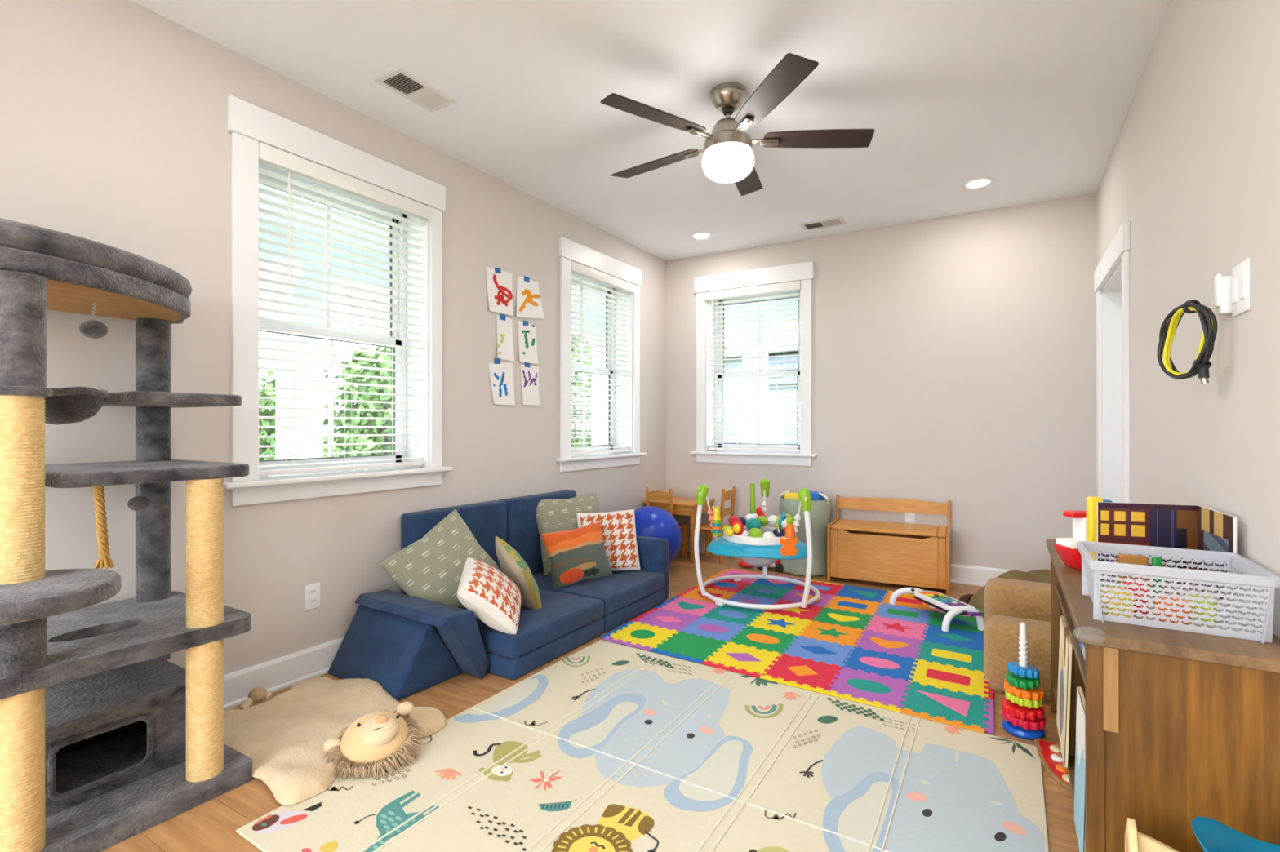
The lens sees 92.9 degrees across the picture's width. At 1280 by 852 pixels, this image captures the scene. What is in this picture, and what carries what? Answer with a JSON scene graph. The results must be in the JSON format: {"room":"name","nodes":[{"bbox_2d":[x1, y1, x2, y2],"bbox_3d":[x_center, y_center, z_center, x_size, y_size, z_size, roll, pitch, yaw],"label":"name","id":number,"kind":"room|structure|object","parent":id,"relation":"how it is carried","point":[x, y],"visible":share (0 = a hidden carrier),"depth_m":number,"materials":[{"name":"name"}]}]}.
{"room":"children's room","nodes":[
{"label":"children's room","id":0,"kind":"room"},
{"bbox_2d":[0,0,666,675],"bbox_3d":[-1.647,-0.204,2.886,0.240,2.740,7.450,0,0,31],"label":"wall","id":1,"kind":"structure","parent":0,"point":[113,132],"depth_m":2.52,"materials":[{"name":"white paint"}]},
{"bbox_2d":[223,636,344,709],"bbox_3d":[-1.541,1.099,2.799,0.030,0.134,7.010,0,0,31],"label":"baseboard","id":2,"kind":"structure","parent":1,"relation":"attached to","point":[279,673],"depth_m":2.70,"materials":[{"name":"white"}]},
{"bbox_2d":[305,582,319,610],"bbox_3d":[-1.528,0.794,2.843,0.008,0.116,0.072,0,0,31],"label":"wall outlet","id":3,"kind":"object","parent":1,"relation":"attached to","point":[312,591],"visible":1,"depth_m":2.84,"materials":[{"name":"white"}]},
{"bbox_2d":[222,95,453,506],"bbox_3d":[-1.504,-0.518,3.063,0.302,1.705,1.185,0,0,31],"label":"window","id":4,"kind":"structure","parent":1,"relation":"in","point":[249,124],"depth_m":2.99,"materials":[{"name":"white"}]},
{"bbox_2d":[258,142,431,475],"bbox_3d":[-1.443,-0.504,3.040,0.101,1.444,0.916,0,0,31],"label":"window blind","id":5,"kind":"object","parent":4,"relation":"attached to","point":[269,156],"visible":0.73,"depth_m":2.97,"materials":[{"name":"white"}]},
{"bbox_2d":[485,266,513,315],"bbox_3d":[-0.893,-0.866,3.890,0.013,0.292,0.236,0,0,31],"label":"painting","id":6,"kind":"object","parent":1,"relation":"attached to","point":[500,288],"visible":1,"depth_m":3.89,"materials":[{"name":"paper"}]},
{"bbox_2d":[488,358,515,404],"bbox_3d":[-0.884,-0.283,3.904,0.016,0.293,0.227,0,0,31],"label":"painting","id":7,"kind":"object","parent":1,"relation":"attached to","point":[501,374],"visible":1,"depth_m":3.91,"materials":[{"name":"paper"}]},
{"bbox_2d":[496,314,514,361],"bbox_3d":[-0.869,-0.569,3.929,0.016,0.293,0.153,0,0,31],"label":"painting","id":8,"kind":"object","parent":1,"relation":"attached to","point":[504,325],"visible":1,"depth_m":3.94,"materials":[{"name":"paper"}]},
{"bbox_2d":[518,320,538,364],"bbox_3d":[-0.755,-0.569,4.117,0.018,0.284,0.186,0,0,31],"label":"painting","id":9,"kind":"object","parent":1,"relation":"attached to","point":[527,345],"visible":1,"depth_m":4.12,"materials":[{"name":"paper"}]},
{"bbox_2d":[520,361,539,405],"bbox_3d":[-0.743,-0.287,4.140,0.013,0.292,0.184,0,0,31],"label":"painting","id":10,"kind":"object","parent":1,"relation":"attached to","point":[529,374],"visible":1,"depth_m":4.14,"materials":[{"name":"paper"}]},
{"bbox_2d":[516,275,544,319],"bbox_3d":[-0.744,-0.864,4.136,0.016,0.293,0.292,0,0,31],"label":"painting","id":11,"kind":"object","parent":1,"relation":"attached to","point":[529,305],"visible":1,"depth_m":4.13,"materials":[{"name":"paper"}]},
{"bbox_2d":[555,236,646,471],"bbox_3d":[-0.376,-0.518,4.941,0.302,1.705,1.187,0,0,31],"label":"window","id":12,"kind":"structure","parent":1,"relation":"in","point":[569,251],"depth_m":5.15,"materials":[{"name":"white"}]},
{"bbox_2d":[570,260,635,455],"bbox_3d":[-0.316,-0.504,4.915,0.101,1.444,0.896,0,0,31],"label":"window blind","id":13,"kind":"object","parent":12,"relation":"attached to","point":[577,268],"visible":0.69,"depth_m":4.89,"materials":[{"name":"white"}]},
{"bbox_2d":[99,551,1079,851],"bbox_3d":[-0.115,1.226,2.000,3.899,0.120,7.510,0,0,31],"label":"floor","id":14,"kind":"structure","parent":0,"point":[211,826],"depth_m":1.97,"materials":[{"name":"brown"}]},
{"bbox_2d":[0,217,252,851],"bbox_3d":[-1.678,0.320,1.720,0.856,1.692,0.981,0,0,31],"label":"cat tree","id":15,"kind":"object","parent":14,"relation":"on","point":[105,740],"visible":1,"depth_m":1.81,"materials":[{"name":"fabric"}]},
{"bbox_2d":[0,591,250,699],"bbox_3d":[-1.711,0.651,1.865,0.595,0.050,0.715,0,0,31],"label":"shelf","id":16,"kind":"object","parent":15,"relation":"attached to","point":[88,641],"depth_m":1.84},
{"bbox_2d":[44,459,248,488],"bbox_3d":[-1.655,0.146,1.963,0.590,0.040,0.490,0,0,31],"label":"shelf","id":17,"kind":"object","parent":15,"relation":"attached to","point":[75,475],"depth_m":1.83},
{"bbox_2d":[102,391,241,408],"bbox_3d":[-1.672,-0.088,2.032,0.490,0.036,0.440,0,0,31],"label":"shelf","id":18,"kind":"object","parent":15,"relation":"attached to","point":[137,399],"depth_m":1.94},
{"bbox_2d":[328,604,462,701],"bbox_3d":[-1.154,1.022,2.865,0.540,0.288,0.353,0,0,34],"label":"wedge","id":19,"kind":"object","parent":14,"relation":"on","point":[407,657],"visible":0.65,"depth_m":2.75,"materials":[{"name":"fabric"}]},
{"bbox_2d":[355,590,488,679],"bbox_3d":[-1.051,0.998,2.910,0.660,0.337,0.274,0,0,34],"label":"sofa cushion","id":20,"kind":"object","parent":14,"relation":"on","point":[457,628],"visible":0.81,"depth_m":2.77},
{"bbox_2d":[400,490,668,679],"bbox_3d":[-0.537,0.816,3.660,0.848,0.700,1.550,0,0,31],"label":"couch","id":21,"kind":"object","parent":14,"relation":"on","point":[569,617],"visible":0.48,"depth_m":3.52,"materials":[{"name":"blue"}]},
{"bbox_2d":[379,509,502,608],"bbox_3d":[-1.001,0.741,3.139,0.619,0.590,0.223,0,0,-44],"label":"throw pillow","id":22,"kind":"object","parent":21,"relation":"on","point":[431,568],"visible":0.66,"depth_m":3.06,"materials":[{"name":"fabric"}]},
{"bbox_2d":[400,500,506,595],"bbox_3d":[-1.051,0.816,3.514,0.118,0.700,0.702,0,0,31],"label":"cushion","id":23,"kind":"object","parent":21,"relation":"on","point":[486,521],"depth_m":3.55,"materials":[{"name":"fabric"}]},
{"bbox_2d":[457,557,520,634],"bbox_3d":[-0.727,0.821,2.963,0.304,0.311,0.376,0,0,-15],"label":"throw pillow","id":24,"kind":"object","parent":21,"relation":"on","point":[494,598],"visible":0.99,"depth_m":2.84,"materials":[{"name":"fabric"}]},
{"bbox_2d":[495,536,542,609],"bbox_3d":[-0.662,0.821,3.314,0.200,0.419,0.468,0,0,-32],"label":"throw pillow","id":25,"kind":"object","parent":21,"relation":"on","point":[512,564],"visible":0.79,"depth_m":3.19,"materials":[{"name":"fabric"}]},
{"bbox_2d":[462,588,604,658],"bbox_3d":[-0.698,1.021,3.282,0.733,0.101,0.737,0,0,31],"label":"seat cushion","id":26,"kind":"object","parent":21,"relation":"on","point":[562,615],"depth_m":3.07,"materials":[{"name":"fabric"}]},
{"bbox_2d":[497,490,576,575],"bbox_3d":[-0.685,0.816,4.123,0.118,0.700,0.707,0,0,31],"label":"cushion","id":27,"kind":"object","parent":21,"relation":"on","point":[522,535],"depth_m":3.94,"materials":[{"name":"fabric"}]},
{"bbox_2d":[536,493,599,576],"bbox_3d":[-0.464,0.721,4.129,0.508,0.496,0.212,0,0,-39],"label":"throw pillow","id":28,"kind":"object","parent":21,"relation":"on","point":[552,515],"visible":0.42,"depth_m":4.05,"materials":[{"name":"fabric"}]},
{"bbox_2d":[541,521,612,588],"bbox_3d":[-0.387,0.798,3.774,0.436,0.373,0.155,0,0,-30],"label":"throw pillow","id":29,"kind":"object","parent":21,"relation":"on","point":[579,554],"visible":1,"depth_m":3.72,"materials":[{"name":"fabric"}]},
{"bbox_2d":[533,570,665,615],"bbox_3d":[-0.323,1.021,3.906,0.733,0.101,0.707,0,0,31],"label":"seat cushion","id":30,"kind":"object","parent":21,"relation":"on","point":[620,592],"depth_m":3.72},
{"bbox_2d":[576,509,640,571],"bbox_3d":[-0.212,0.771,4.066,0.414,0.401,0.195,0,0,-13],"label":"throw pillow","id":31,"kind":"object","parent":21,"relation":"on","point":[618,528],"visible":0.59,"depth_m":4.04,"materials":[{"name":"fabric"}]},
{"bbox_2d":[235,640,1048,851],"bbox_3d":[0.145,1.160,1.994,2.015,0.012,1.877,0,0,31],"label":"play mat","id":32,"kind":"object","parent":14,"relation":"on","point":[608,747],"visible":0.99,"depth_m":1.98,"materials":[{"name":"beige plastic"}]},
{"bbox_2d":[252,801,322,833],"bbox_3d":[-1.038,1.158,1.794,0.179,0.001,0.097,0,0,-26],"label":"print","id":33,"kind":"object","parent":32,"relation":"on","point":[283,819],"depth_m":1.80,"materials":[{"name":"red"}]},
{"bbox_2d":[320,841,337,851],"bbox_3d":[-0.853,1.158,1.675,0.048,0.001,0.043,0,0,31],"label":"print","id":34,"kind":"object","parent":32,"relation":"on","point":[330,846],"depth_m":1.68},
{"bbox_2d":[223,676,446,805],"bbox_3d":[-1.190,1.093,2.328,0.998,0.174,0.642,0,0,36],"label":"rug","id":35,"kind":"object","parent":32,"relation":"on","point":[321,730],"visible":1,"depth_m":2.19,"materials":[{"name":"fur"}]},
{"bbox_2d":[353,790,439,851],"bbox_3d":[-0.748,1.157,1.756,0.174,0.001,0.335,0,0,31],"label":"print","id":36,"kind":"object","parent":32,"relation":"on","point":[390,822],"depth_m":1.79,"materials":[{"name":"teal"}]},
{"bbox_2d":[435,768,462,780],"bbox_3d":[-0.641,1.158,2.026,0.095,0.001,0.060,0,0,31],"label":"print","id":37,"kind":"object","parent":32,"relation":"on","point":[442,774],"depth_m":2.02,"materials":[{"name":"pink"}]},
{"bbox_2d":[467,806,526,850],"bbox_3d":[-0.415,1.157,1.758,0.280,0.002,0.070,0,0,31],"label":"print","id":38,"kind":"object","parent":32,"relation":"on","point":[509,833],"depth_m":1.75,"materials":[{"name":"black"}]},
{"bbox_2d":[453,674,547,722],"bbox_3d":[-0.534,1.158,2.580,0.184,0.001,0.518,0,0,31],"label":"print","id":39,"kind":"object","parent":32,"relation":"on","point":[515,700],"depth_m":2.54,"materials":[{"name":"blue"}]},
{"bbox_2d":[473,741,542,781],"bbox_3d":[-0.483,1.158,2.125,0.239,0.001,0.227,0,0,31],"label":"print","id":40,"kind":"object","parent":32,"relation":"on","point":[493,761],"depth_m":2.11,"materials":[{"name":"green"}]},
{"bbox_2d":[529,770,562,791],"bbox_3d":[-0.307,1.158,1.999,0.101,0.001,0.137,0,0,31],"label":"print","id":41,"kind":"object","parent":32,"relation":"on","point":[540,780],"depth_m":1.99,"materials":[{"name":"red"}]},
{"bbox_2d":[537,799,577,811],"bbox_3d":[-0.249,1.158,1.854,0.119,0.001,0.048,0,0,-13],"label":"print","id":42,"kind":"object","parent":32,"relation":"on","point":[544,805],"depth_m":1.86,"materials":[{"name":"teal"}]},
{"bbox_2d":[561,656,590,666],"bbox_3d":[-0.316,1.158,2.994,0.144,0.001,0.131,0,0,-6],"label":"print","id":43,"kind":"object","parent":32,"relation":"on","point":[570,661],"depth_m":2.99,"materials":[{"name":"green"}]},
{"bbox_2d":[551,804,658,851],"bbox_3d":[-0.085,1.156,1.699,0.266,0.003,0.325,0,0,31],"label":"print","id":44,"kind":"object","parent":32,"relation":"on","point":[597,828],"depth_m":1.74,"materials":[{"name":"yellow"}]},
{"bbox_2d":[557,668,752,811],"bbox_3d":[0.089,1.157,2.385,0.873,0.002,0.897,0,0,31],"label":"print","id":45,"kind":"object","parent":32,"relation":"on","point":[673,740],"depth_m":2.26,"materials":[{"name":"blue"}]},
{"bbox_2d":[636,653,674,668],"bbox_3d":[0.067,1.157,2.995,0.259,0.002,0.082,0,0,37],"label":"print","id":46,"kind":"object","parent":32,"relation":"on","point":[655,661],"depth_m":2.99,"materials":[{"name":"green"}]},
{"bbox_2d":[666,663,692,675],"bbox_3d":[0.186,1.157,2.905,0.174,0.001,0.098,0,0,31],"label":"print","id":47,"kind":"object","parent":32,"relation":"on","point":[673,668],"depth_m":2.90,"materials":[{"name":"grey"}]},
{"bbox_2d":[741,675,777,686],"bbox_3d":[0.543,1.158,2.776,0.121,0.001,0.141,0,0,-19],"label":"print","id":48,"kind":"object","parent":32,"relation":"on","point":[746,680],"depth_m":2.75,"materials":[{"name":"green"}]},
{"bbox_2d":[744,703,782,718],"bbox_3d":[0.517,1.158,2.474,0.168,0.001,0.118,0,0,-5],"label":"print","id":49,"kind":"object","parent":32,"relation":"on","point":[751,710],"depth_m":2.48,"materials":[{"name":"green"}]},
{"bbox_2d":[749,846,789,851],"bbox_3d":[0.354,1.158,1.645,0.108,0.001,0.062,0,0,-13],"label":"print","id":50,"kind":"object","parent":32,"relation":"on","point":[752,849],"depth_m":1.67,"materials":[{"name":"green"}]},
{"bbox_2d":[764,808,796,819],"bbox_3d":[0.414,1.158,1.815,0.089,0.001,0.067,0,0,31],"label":"print","id":51,"kind":"object","parent":32,"relation":"on","point":[775,817],"depth_m":1.80},
{"bbox_2d":[827,697,884,720],"bbox_3d":[0.877,1.157,2.490,0.249,0.002,0.081,0,0,38],"label":"print","id":52,"kind":"object","parent":32,"relation":"on","point":[845,707],"depth_m":2.49,"materials":[{"name":"green"}]},
{"bbox_2d":[883,717,914,732],"bbox_3d":[1.002,1.157,2.360,0.128,0.001,0.069,0,0,31],"label":"print","id":53,"kind":"object","parent":32,"relation":"on","point":[892,723],"depth_m":2.36,"materials":[{"name":"grey"}]},
{"bbox_2d":[799,725,1044,851],"bbox_3d":[0.846,1.157,1.894,0.686,0.001,0.821,0,0,31],"label":"print","id":54,"kind":"object","parent":32,"relation":"on","point":[863,788],"depth_m":1.90,"materials":[{"name":"blue"}]},
{"bbox_2d":[989,737,1035,758],"bbox_3d":[1.347,1.158,2.194,0.077,0.001,0.161,0,0,-10],"label":"print","id":55,"kind":"object","parent":32,"relation":"on","point":[1000,745],"depth_m":2.19,"materials":[{"name":"green"}]},
{"bbox_2d":[634,506,681,564],"bbox_3d":[0.081,0.909,4.939,0.517,0.514,0.517,0,0,31],"label":"exercise ball","id":56,"kind":"object","parent":14,"relation":"on","point":[650,521],"visible":0.41,"depth_m":4.77,"materials":[{"name":"blue rubber"}]},
{"bbox_2d":[645,487,686,563],"bbox_3d":[0.230,0.849,5.336,0.264,0.636,0.296,0,0,31],"label":"chair","id":57,"kind":"object","parent":14,"relation":"on","point":[655,495],"visible":0.36,"depth_m":5.24,"materials":[{"name":"brown wood"}]},
{"bbox_2d":[642,496,715,563],"bbox_3d":[0.350,0.915,5.465,0.506,0.502,0.440,0,0,31],"label":"table","id":58,"kind":"object","parent":14,"relation":"on","point":[686,506],"visible":0.56,"depth_m":5.26,"materials":[{"name":"brown wood"}]},
{"bbox_2d":[699,486,735,564],"bbox_3d":[0.650,0.849,5.308,0.296,0.636,0.264,0,0,31],"label":"chair","id":59,"kind":"object","parent":14,"relation":"on","point":[729,495],"visible":0.48,"depth_m":5.25,"materials":[{"name":"brown wood"}]},
{"bbox_2d":[601,568,993,733],"bbox_3d":[1.018,1.159,3.612,1.900,0.013,2.045,0,0,31],"label":"mat","id":60,"kind":"object","parent":14,"relation":"on","point":[851,643],"visible":0.91,"depth_m":3.26,"materials":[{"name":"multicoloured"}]},
{"bbox_2d":[693,478,820,609],"bbox_3d":[0.812,0.769,4.127,0.823,0.764,0.853,0,0,31],"label":"jumper","id":61,"kind":"object","parent":60,"relation":"on","point":[756,544],"visible":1,"depth_m":3.97,"materials":[{"name":"white plastic"}]},
{"bbox_2d":[706,536,807,559],"bbox_3d":[0.847,0.808,4.166,0.678,0.073,0.681,0,0,31],"label":"tray","id":62,"kind":"object","parent":61,"relation":"on","point":[722,545],"depth_m":3.92,"materials":[{"name":"teal plastic"}]},
{"bbox_2d":[888,587,984,631],"bbox_3d":[1.790,1.085,3.693,0.259,0.140,0.599,0,0,-9],"label":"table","id":63,"kind":"object","parent":60,"relation":"on","point":[952,606],"visible":0.98,"depth_m":3.56,"materials":[{"name":"white plastic"}]},
{"bbox_2d":[777,490,831,576],"bbox_3d":[1.325,0.845,4.889,0.408,0.643,0.413,0,0,31],"label":"laundry hamper","id":64,"kind":"object","parent":14,"relation":"on","point":[820,510],"visible":0.63,"depth_m":4.71,"materials":[{"name":"green fabric"}]},
{"bbox_2d":[826,494,950,595],"bbox_3d":[1.855,0.860,4.545,0.820,0.612,0.412,0,0,28],"label":"chest","id":65,"kind":"object","parent":14,"relation":"on","point":[916,555],"visible":1,"depth_m":4.44,"materials":[{"name":"brown wood"}]},
{"bbox_2d":[958,568,1050,620],"bbox_3d":[2.369,1.033,3.722,0.754,0.267,0.821,0,0,31],"label":"bean bag","id":66,"kind":"object","parent":14,"relation":"on","point":[976,600],"visible":0.19,"depth_m":3.75,"materials":[{"name":"brown fabric"}]},
{"bbox_2d":[983,577,1050,702],"bbox_3d":[1.915,0.966,2.813,0.575,0.400,0.685,0,0,31],"label":"chair","id":67,"kind":"object","parent":14,"relation":"on","point":[1008,602],"visible":0.36,"depth_m":2.67,"materials":[{"name":"fabric"}]},
{"bbox_2d":[1001,622,1046,740],"bbox_3d":[1.462,0.958,2.323,0.145,0.416,0.144,0,0,31],"label":"stacking toy","id":68,"kind":"object","parent":14,"relation":"on","point":[1023,710],"visible":1,"depth_m":2.29,"materials":[{"name":"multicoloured plastic"}]},
{"bbox_2d":[1033,737,1071,790],"bbox_3d":[1.445,1.153,2.091,0.147,0.027,0.327,0,0,31],"label":"puzzle","id":69,"kind":"object","parent":14,"relation":"on","point":[1049,752],"visible":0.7,"depth_m":2.10,"materials":[{"name":"brown wood"}]},
{"bbox_2d":[1124,817,1179,851],"bbox_3d":[1.060,0.977,1.072,0.300,0.379,0.230,0,0,31],"label":"rack","id":70,"kind":"object","parent":14,"relation":"on","point":[1135,841],"visible":1,"depth_m":1.21,"materials":[{"name":"brown wood"}]},
{"bbox_2d":[1191,817,1279,851],"bbox_3d":[1.091,0.782,1.038,0.195,0.114,0.193,0,0,2],"label":"chair","id":71,"kind":"object","parent":70,"relation":"on","point":[1212,835],"visible":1,"depth_m":1.12,"materials":[{"name":"teal plastic"}]},
{"bbox_2d":[1046,538,1279,851],"bbox_3d":[1.498,0.816,1.851,0.374,0.700,1.343,0,0,31],"label":"base cabinet","id":72,"kind":"object","parent":14,"relation":"on","point":[1181,726],"visible":0.78,"depth_m":1.31,"materials":[{"name":"brown wood"}]},
{"bbox_2d":[1056,615,1072,768],"bbox_3d":[1.394,0.856,2.003,0.021,0.379,0.330,0,0,31],"label":"board","id":73,"kind":"object","parent":72,"relation":"in","point":[1064,673],"visible":0.98,"depth_m":1.93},
{"bbox_2d":[1073,686,1084,851],"bbox_3d":[1.104,0.868,1.521,0.016,0.354,0.225,0,0,31],"label":"board","id":74,"kind":"object","parent":72,"relation":"attached to","point":[1079,782],"visible":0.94,"depth_m":1.52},
{"bbox_2d":[1053,499,1112,570],"bbox_3d":[1.474,0.353,1.991,0.198,0.224,0.076,0,0,0],"label":"boat","id":75,"kind":"object","parent":72,"relation":"on","point":[1067,549],"visible":0.39,"depth_m":1.98,"materials":[{"name":"red plastic"}]},
{"bbox_2d":[1086,496,1102,559],"bbox_3d":[1.419,0.344,1.901,0.036,0.245,0.030,0,0,11],"label":"bar","id":76,"kind":"object","parent":72,"relation":"on","point":[1091,501],"visible":0.48,"depth_m":1.89,"materials":[{"name":"yellow plastic"}]},
{"bbox_2d":[1097,502,1236,606],"bbox_3d":[1.461,0.348,1.715,0.264,0.235,0.247,0,0,31],"label":"picture book","id":77,"kind":"object","parent":72,"relation":"on","point":[1196,527],"visible":0.59,"depth_m":1.78,"materials":[{"name":"paper"}]},
{"bbox_2d":[1076,541,1279,644],"bbox_3d":[1.288,0.393,1.492,0.334,0.145,0.309,0,0,31],"label":"plastic basket","id":78,"kind":"object","parent":72,"relation":"on","point":[1229,623],"visible":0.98,"depth_m":1.40,"materials":[{"name":"white"}]},
{"bbox_2d":[1101,586,1133,617],"bbox_3d":[1.162,0.429,1.483,0.050,0.066,0.050,0,0,14],"label":"block","id":79,"kind":"object","parent":78,"relation":"in","point":[1122,588],"visible":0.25,"depth_m":1.46,"materials":[{"name":"yellow plastic"}]},
{"bbox_2d":[1116,554,1148,583],"bbox_3d":[1.295,0.400,1.602,0.065,0.122,0.020,0,0,25],"label":"wooden scoop","id":80,"kind":"object","parent":78,"relation":"in","point":[1121,558],"visible":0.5,"depth_m":1.59,"materials":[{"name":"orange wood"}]},
{"bbox_2d":[1153,597,1191,625],"bbox_3d":[1.250,0.434,1.430,0.060,0.056,0.040,0,0,2],"label":"block","id":81,"kind":"object","parent":78,"relation":"in","point":[1162,598],"visible":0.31,"depth_m":1.41,"materials":[{"name":"orange plastic"}]},
{"bbox_2d":[1188,594,1217,622],"bbox_3d":[1.337,0.434,1.448,0.050,0.056,0.050,0,0,-42],"label":"block","id":82,"kind":"object","parent":78,"relation":"in","point":[1197,595],"visible":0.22,"depth_m":1.43,"materials":[{"name":"green plastic"}]},
{"bbox_2d":[128,0,1170,261],"bbox_3d":[-0.115,-1.649,2.000,3.899,0.150,7.510,0,0,31],"label":"ceiling","id":83,"kind":"structure","parent":0,"point":[1033,97],"depth_m":2.81,"materials":[{"name":"white paint"}]},
{"bbox_2d":[373,67,457,112],"bbox_3d":[-1.047,-1.569,2.858,0.185,0.010,0.330,0,0,31],"label":"ceiling vent","id":84,"kind":"object","parent":83,"relation":"in","point":[398,81],"visible":1,"depth_m":2.84,"materials":[{"name":"grey"}]},
{"bbox_2d":[600,53,875,195],"bbox_3d":[0.392,-1.370,2.898,1.283,0.408,1.297,0,0,31],"label":"ceiling fan","id":85,"kind":"object","parent":83,"relation":"hanging from","point":[728,157],"visible":1,"depth_m":2.79,"materials":[{"name":"wood"}]},
{"bbox_2d":[799,217,846,231],"bbox_3d":[1.422,-1.569,4.734,0.320,0.010,0.180,0,0,31],"label":"ceiling vent","id":86,"kind":"object","parent":83,"relation":"in","point":[837,221],"visible":1,"depth_m":4.72,"materials":[{"name":"grey"}]},
{"bbox_2d":[960,177,995,189],"bbox_3d":[2.193,-1.572,3.950,0.194,0.004,0.194,0,0,31],"label":"recessed light","id":87,"kind":"object","parent":83,"relation":"in","point":[979,183],"visible":1,"depth_m":3.94,"materials":[{"name":"white"}]},
{"bbox_2d":[666,193,1096,571],"bbox_3d":[1.813,-0.204,5.013,3.499,2.740,0.240,0,0,31],"label":"wall","id":88,"kind":"structure","parent":0,"point":[954,357],"depth_m":4.58,"materials":[{"name":"white paint"}]},
{"bbox_2d":[689,261,817,466],"bbox_3d":[1.030,-0.518,5.447,1.150,1.705,0.302,0,0,31],"label":"window","id":89,"kind":"structure","parent":88,"relation":"in","point":[802,272],"depth_m":5.47,"materials":[{"name":"white"}]},
{"bbox_2d":[704,280,800,451],"bbox_3d":[0.996,-0.504,5.392,0.884,1.444,0.101,0,0,31],"label":"window blind","id":90,"kind":"object","parent":89,"relation":"attached to","point":[790,286],"visible":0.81,"depth_m":5.39,"materials":[{"name":"white"}]},
{"bbox_2d":[679,536,1026,586],"bbox_3d":[1.657,1.099,4.948,3.299,0.134,0.030,0,0,31],"label":"baseboard","id":91,"kind":"structure","parent":88,"relation":"attached to","point":[959,574],"depth_m":4.49,"materials":[{"name":"white"}]},
{"bbox_2d":[1096,0,1279,638],"bbox_3d":[1.290,-0.204,0.980,0.160,2.740,7.210,0,0,31],"label":"wall","id":92,"kind":"structure","parent":0,"point":[1193,166],"depth_m":1.86,"materials":[{"name":"white paint"}]},
{"bbox_2d":[1093,221,1130,502],"bbox_3d":[2.743,0.081,3.427,0.190,2.170,1.130,0,0,31],"label":"door","id":93,"kind":"structure","parent":92,"relation":"in","point":[1111,285],"depth_m":3.79,"materials":[{"name":"white"}]},
{"bbox_2d":[1156,299,1217,384],"bbox_3d":[1.566,-0.237,1.742,0.041,0.242,0.186,0,0,7],"label":"coiled cable","id":94,"kind":"object","parent":92,"relation":"hanging from","point":[1202,364],"visible":1,"depth_m":1.71,"materials":[{"name":"black plastic"}]},
{"bbox_2d":[1208,257,1250,316],"bbox_3d":[1.548,-0.354,1.615,0.052,0.130,0.214,0,0,31],"label":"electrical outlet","id":95,"kind":"object","parent":92,"relation":"attached to","point":[1232,294],"visible":0.93,"depth_m":1.59,"materials":[{"name":"white"}]},
{"label":"outside","id":96,"kind":"structure","parent":0,"visible":0},
{"bbox_3d":[-0.844,2.066,18.008,140.000,0.200,150.000,0,0,31],"label":"lawn","id":97,"kind":"structure","parent":96,"visible":0},
{"bbox_2d":[258,369,275,477],"bbox_3d":[-9.217,0.259,15.018,2.046,3.442,2.198,0,0,31],"label":"tree","id":98,"kind":"object","parent":97,"relation":"on","point":[262,393],"visible":0.09,"depth_m":14.47,"materials":[{"name":"green plant"}]},
{"bbox_2d":[258,376,365,438],"bbox_3d":[-14.206,-0.154,29.268,11.800,4.240,8.000,0,0,-21],"label":"house","id":99,"kind":"structure","parent":97,"relation":"on","point":[325,385],"depth_m":27.36,"materials":[{"name":"grey"}]},
{"bbox_2d":[323,430,387,472],"bbox_3d":[-6.274,1.034,13.009,1.910,1.910,1.842,0,0,-26],"label":"bush","id":100,"kind":"object","parent":97,"relation":"on","point":[337,440],"visible":0.11,"depth_m":12.74,"materials":[{"name":"green plant"}]},
{"bbox_2d":[323,346,392,454],"bbox_3d":[-6.324,-0.108,15.018,2.459,4.168,2.426,0,0,31],"label":"tree","id":101,"kind":"object","parent":97,"relation":"on","point":[376,439],"visible":0.36,"depth_m":14.30,"materials":[{"name":"green plant"}]},
{"bbox_2d":[570,336,591,455],"bbox_3d":[-1.654,-0.340,17.072,3.504,4.632,3.312,0,0,31],"label":"tree","id":102,"kind":"object","parent":97,"relation":"on","point":[574,355],"visible":0.12,"depth_m":16.25,"materials":[{"name":"green plant"}]},
{"bbox_2d":[723,346,797,453],"bbox_3d":[5.495,-0.029,15.415,7.000,3.990,5.400,0,0,-45],"label":"house","id":103,"kind":"structure","parent":97,"relation":"on","point":[788,348],"depth_m":13.61,"materials":[{"name":"grey"}]},
{"bbox_3d":[0.166,1.616,2.024,8.800,0.700,11.640,0,0,31],"label":"floor","id":104,"kind":"structure","parent":97,"relation":"on","visible":0},
{"bbox_2d":[270,267,324,475],"bbox_3d":[-2.867,-0.014,5.130,0.320,2.560,0.320,0,0,31],"label":"porch column","id":105,"kind":"structure","parent":104,"relation":"on","point":[299,375],"depth_m":5.04,"materials":[{"name":"white"}]},
{"bbox_2d":[588,337,607,454],"bbox_3d":[-0.539,-0.014,9.004,0.320,2.560,0.320,0,0,31],"label":"porch column","id":106,"kind":"structure","parent":104,"relation":"on","point":[596,364],"depth_m":8.88,"materials":[{"name":"white"}]},
{"bbox_2d":[258,222,797,337],"bbox_3d":[0.175,-1.434,1.989,8.750,0.280,11.590,0,0,31],"label":"beam","id":107,"kind":"structure","parent":106,"relation":"on","point":[265,255],"depth_m":5.48,"materials":[{"name":"white"}]},
{"bbox_2d":[258,183,604,316],"bbox_3d":[0.149,-1.624,2.092,8.900,0.100,11.740,0,0,31],"label":"ceiling","id":108,"kind":"structure","parent":107,"relation":"on","point":[263,215],"depth_m":4.76,"materials":[{"name":"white paint"}]},
{"bbox_2d":[738,323,771,452],"bbox_3d":[1.476,-0.014,7.793,0.320,2.560,0.320,0,0,31],"label":"porch column","id":109,"kind":"structure","parent":104,"relation":"on","point":[764,344],"depth_m":7.69,"materials":[{"name":"white"}]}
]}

